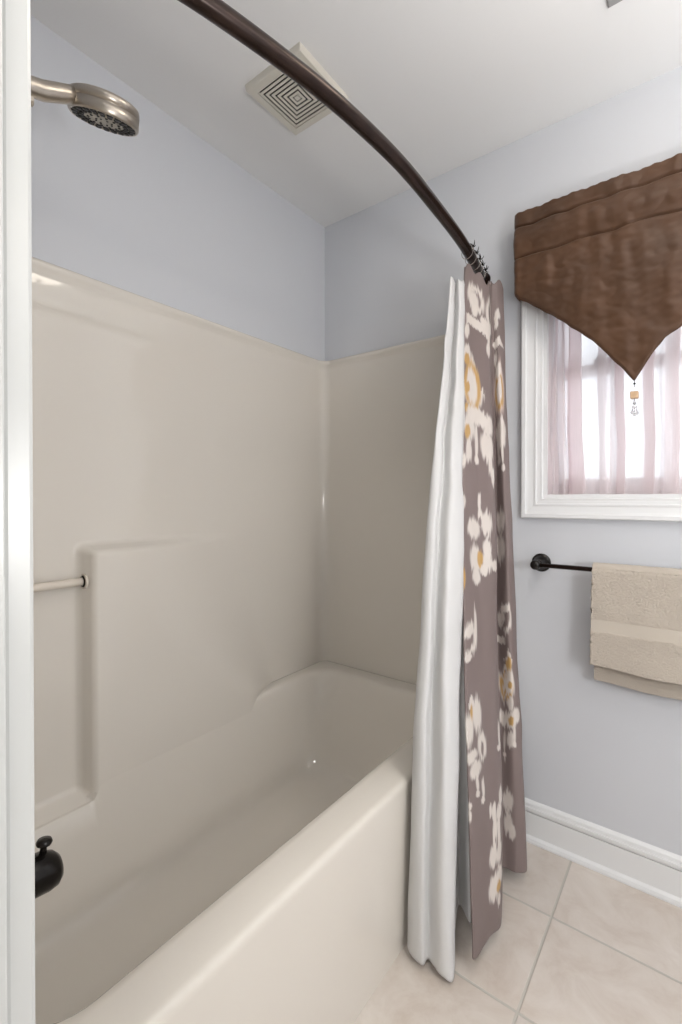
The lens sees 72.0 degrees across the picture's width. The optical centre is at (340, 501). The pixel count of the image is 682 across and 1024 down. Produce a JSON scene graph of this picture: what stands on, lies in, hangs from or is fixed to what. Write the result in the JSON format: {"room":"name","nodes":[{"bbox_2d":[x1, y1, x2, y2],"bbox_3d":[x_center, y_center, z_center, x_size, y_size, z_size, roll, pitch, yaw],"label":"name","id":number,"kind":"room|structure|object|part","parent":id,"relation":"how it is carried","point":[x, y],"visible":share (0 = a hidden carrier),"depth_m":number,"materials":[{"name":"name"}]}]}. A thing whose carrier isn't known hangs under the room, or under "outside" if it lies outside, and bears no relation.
{"room":"bathroom","nodes":[
{"label":"bathroom","id":0,"kind":"room"},
{"bbox_2d":[31,15,324,360],"bbox_3d":[-0.590,-0.047,1.612,0.100,2.460,1.845,0,1,37],"label":"wall","id":1,"kind":"structure","parent":0,"point":[160,214],"depth_m":1.55,"materials":[{"name":"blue paint"}]},
{"bbox_2d":[30,0,681,226],"bbox_3d":[-0.084,-1.317,0.208,2.598,0.100,3.445,0,1,37],"label":"ceiling","id":2,"kind":"structure","parent":0,"point":[450,84],"depth_m":1.37,"materials":[{"name":"white paint"}]},
{"bbox_2d":[245,42,347,134],"bbox_3d":[-0.135,-1.265,1.460,0.227,0.022,0.227,0,1,37],"label":"exhaust fan","id":3,"kind":"object","parent":2,"relation":"attached to","point":[286,100],"visible":0.8,"depth_m":1.45,"materials":[{"name":"beige plastic"}]},
{"bbox_2d":[606,0,621,7],"bbox_3d":[0.761,-1.269,1.052,0.308,0.008,0.162,0,1,37],"label":"ceiling vent","id":4,"kind":"object","parent":2,"relation":"in","point":[610,3],"visible":1,"depth_m":1.19,"materials":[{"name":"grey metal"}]},
{"bbox_2d":[325,66,681,855],"bbox_3d":[0.920,-0.046,1.531,2.398,2.460,0.140,0,1,37],"label":"wall","id":5,"kind":"structure","parent":0,"point":[604,754],"depth_m":1.60,"materials":[{"name":"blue paint"}]},
{"bbox_2d":[178,0,490,284],"bbox_3d":[0.045,-0.813,1.115,0.166,0.058,1.577,0,1,42],"label":"shower rod","id":6,"kind":"object","parent":5,"relation":"attached to","point":[219,13],"visible":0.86,"depth_m":0.93,"materials":[{"name":"brown metal"}]},
{"bbox_2d":[407,276,470,981],"bbox_3d":[0.353,0.226,1.389,0.157,1.901,0.524,0,1,31],"label":"liner","id":7,"kind":"object","parent":6,"relation":"hanging from","point":[439,867],"visible":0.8,"depth_m":1.25,"materials":[{"name":"white fabric"}]},
{"bbox_2d":[461,240,475,258],"bbox_3d":[0.413,-0.814,1.524,0.052,0.050,0.012,0,1,37],"label":"curtain ring","id":8,"kind":"object","parent":6,"relation":"hanging from","point":[472,245],"visible":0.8,"depth_m":1.51,"materials":[{"name":"silver metal"}]},
{"bbox_2d":[465,247,478,264],"bbox_3d":[0.435,-0.814,1.562,0.053,0.048,0.012,0,1,37],"label":"curtain ring","id":9,"kind":"object","parent":6,"relation":"hanging from","point":[475,251],"visible":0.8,"depth_m":1.55,"materials":[{"name":"silver metal"}]},
{"bbox_2d":[462,264,526,959],"bbox_3d":[0.430,0.170,1.437,0.226,1.930,0.568,0,1,37],"label":"shower curtain","id":10,"kind":"object","parent":6,"relation":"hanging from","point":[493,720],"visible":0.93,"depth_m":1.45,"materials":[{"name":"grey fabric"}]},
{"bbox_2d":[530,553,591,571],"bbox_3d":[0.914,0.212,1.393,0.691,0.063,0.089,0,1,37],"label":"towel bar","id":11,"kind":"object","parent":5,"relation":"attached to","point":[540,562],"visible":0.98,"depth_m":1.54,"materials":[{"name":"black metal"}]},
{"bbox_3d":[0.665,0.210,1.584,0.063,0.063,0.089,0,1,37],"label":"wall post","id":12,"kind":"part","parent":11,"relation":"part of","materials":[{"name":"brown metal"}]},
{"bbox_2d":[589,562,681,699],"bbox_3d":[0.951,0.380,1.319,0.447,0.382,0.068,0,1,37],"label":"bath towel","id":13,"kind":"object","parent":11,"relation":"hanging from","point":[636,614],"visible":1,"depth_m":1.36,"materials":[{"name":"beige fabric"}]},
{"bbox_2d":[513,153,681,415],"bbox_3d":[0.880,-0.610,1.404,0.703,0.722,0.100,0,1,37],"label":"window valance","id":14,"kind":"object","parent":5,"relation":"attached to","point":[603,259],"visible":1,"depth_m":1.40,"materials":[{"name":"brown fabric"}]},
{"bbox_2d":[521,301,681,521],"bbox_3d":[0.948,-0.441,1.492,0.683,0.997,0.164,0,1,37],"label":"window","id":15,"kind":"structure","parent":5,"relation":"in","point":[536,502],"depth_m":1.61,"materials":[{"name":"white wood"}]},
{"bbox_2d":[525,798,681,907],"bbox_3d":[1.190,1.117,1.229,1.592,0.138,0.024,0,1,37],"label":"baseboard","id":16,"kind":"structure","parent":5,"relation":"attached to","point":[652,870],"depth_m":1.49,"materials":[{"name":"white wood"}]},
{"bbox_2d":[353,842,681,1023],"bbox_3d":[-0.084,1.243,0.228,2.598,0.100,3.445,0,1,37],"label":"floor","id":17,"kind":"structure","parent":0,"point":[574,943],"depth_m":1.20,"materials":[{"name":"beige tile"}]},
{"bbox_2d":[32,257,444,1023],"bbox_3d":[-0.234,0.269,1.356,0.792,1.831,1.536,0,1,37],"label":"bathtub","id":18,"kind":"object","parent":17,"relation":"on","point":[229,525],"visible":0.88,"depth_m":1.45,"materials":[{"name":"white plastic"}]},
{"bbox_2d":[35,836,63,898],"bbox_3d":[-0.627,0.707,0.848,0.071,0.101,0.226,0,1,37],"label":"tub spout","id":19,"kind":"object","parent":18,"relation":"attached to","point":[49,868],"visible":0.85,"depth_m":0.90,"materials":[{"name":"brown metal"}]},
{"bbox_3d":[-0.577,0.671,0.913,0.029,0.032,0.028,0,1,37],"label":"diverter knob","id":20,"kind":"part","parent":19,"relation":"part of","materials":[{"name":"brown metal"}]},
{"bbox_2d":[35,661,415,1023],"bbox_3d":[-0.233,0.964,1.362,0.776,0.441,1.516,0,1,37],"label":"tub basin","id":21,"kind":"object","parent":18,"relation":"in","point":[246,861],"depth_m":1.25,"materials":[{"name":"white"}]},
{"bbox_3d":[-0.110,-0.036,0.183,2.398,2.460,0.118,0,1,37],"label":"wall","id":22,"kind":"structure","parent":0,"visible":0},
{"bbox_2d":[0,0,6,1023],"bbox_3d":[0.012,0.159,0.091,0.850,2.070,0.118,0,1,37],"label":"door","id":23,"kind":"structure","parent":22,"relation":"in","point":[3,858],"depth_m":0.38,"materials":[{"name":"grey paint"}]},
{"bbox_2d":[2,0,34,1023],"bbox_3d":[0.054,0.136,0.148,0.952,2.115,0.024,0,1,37],"label":"trim","id":24,"kind":"structure","parent":22,"relation":"attached to","point":[16,14],"depth_m":0.40,"materials":[{"name":"grey paint"}]},
{"bbox_2d":[31,75,138,136],"bbox_3d":[-0.584,-0.795,0.878,0.136,0.139,0.419,0,1,37],"label":"shower","id":25,"kind":"object","parent":22,"relation":"attached to","point":[101,108],"visible":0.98,"depth_m":0.94,"materials":[{"name":"silver metal"}]},
{"bbox_3d":[-0.615,-0.791,0.837,0.035,0.091,0.312,0,1,37],"label":"handle","id":26,"kind":"part","parent":25,"relation":"part of","materials":[{"name":"silver metal"}]},
{"bbox_3d":[-0.502,-0.807,0.995,0.115,0.047,0.123,0,1,37],"label":"nozzle plate","id":27,"kind":"part","parent":25,"relation":"part of","materials":[{"name":"metal"}]},
{"bbox_3d":[0.925,-0.751,1.460,0.522,0.012,0.012,0,1,37],"label":"tension rod","id":28,"kind":"object","parent":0,"visible":0},
{"bbox_2d":[548,314,598,493],"bbox_3d":[0.779,-0.383,1.573,0.198,0.727,0.031,0,1,37],"label":"curtain","id":29,"kind":"object","parent":28,"relation":"hanging from","point":[573,425],"visible":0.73,"depth_m":1.57,"materials":[{"name":"white fabric"}]},
{"bbox_2d":[597,326,681,493],"bbox_3d":[0.980,-0.373,1.414,0.380,0.745,0.034,0,1,37],"label":"curtain","id":30,"kind":"object","parent":28,"relation":"hanging from","point":[641,453],"visible":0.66,"depth_m":1.45,"materials":[{"name":"white fabric"}]}
]}

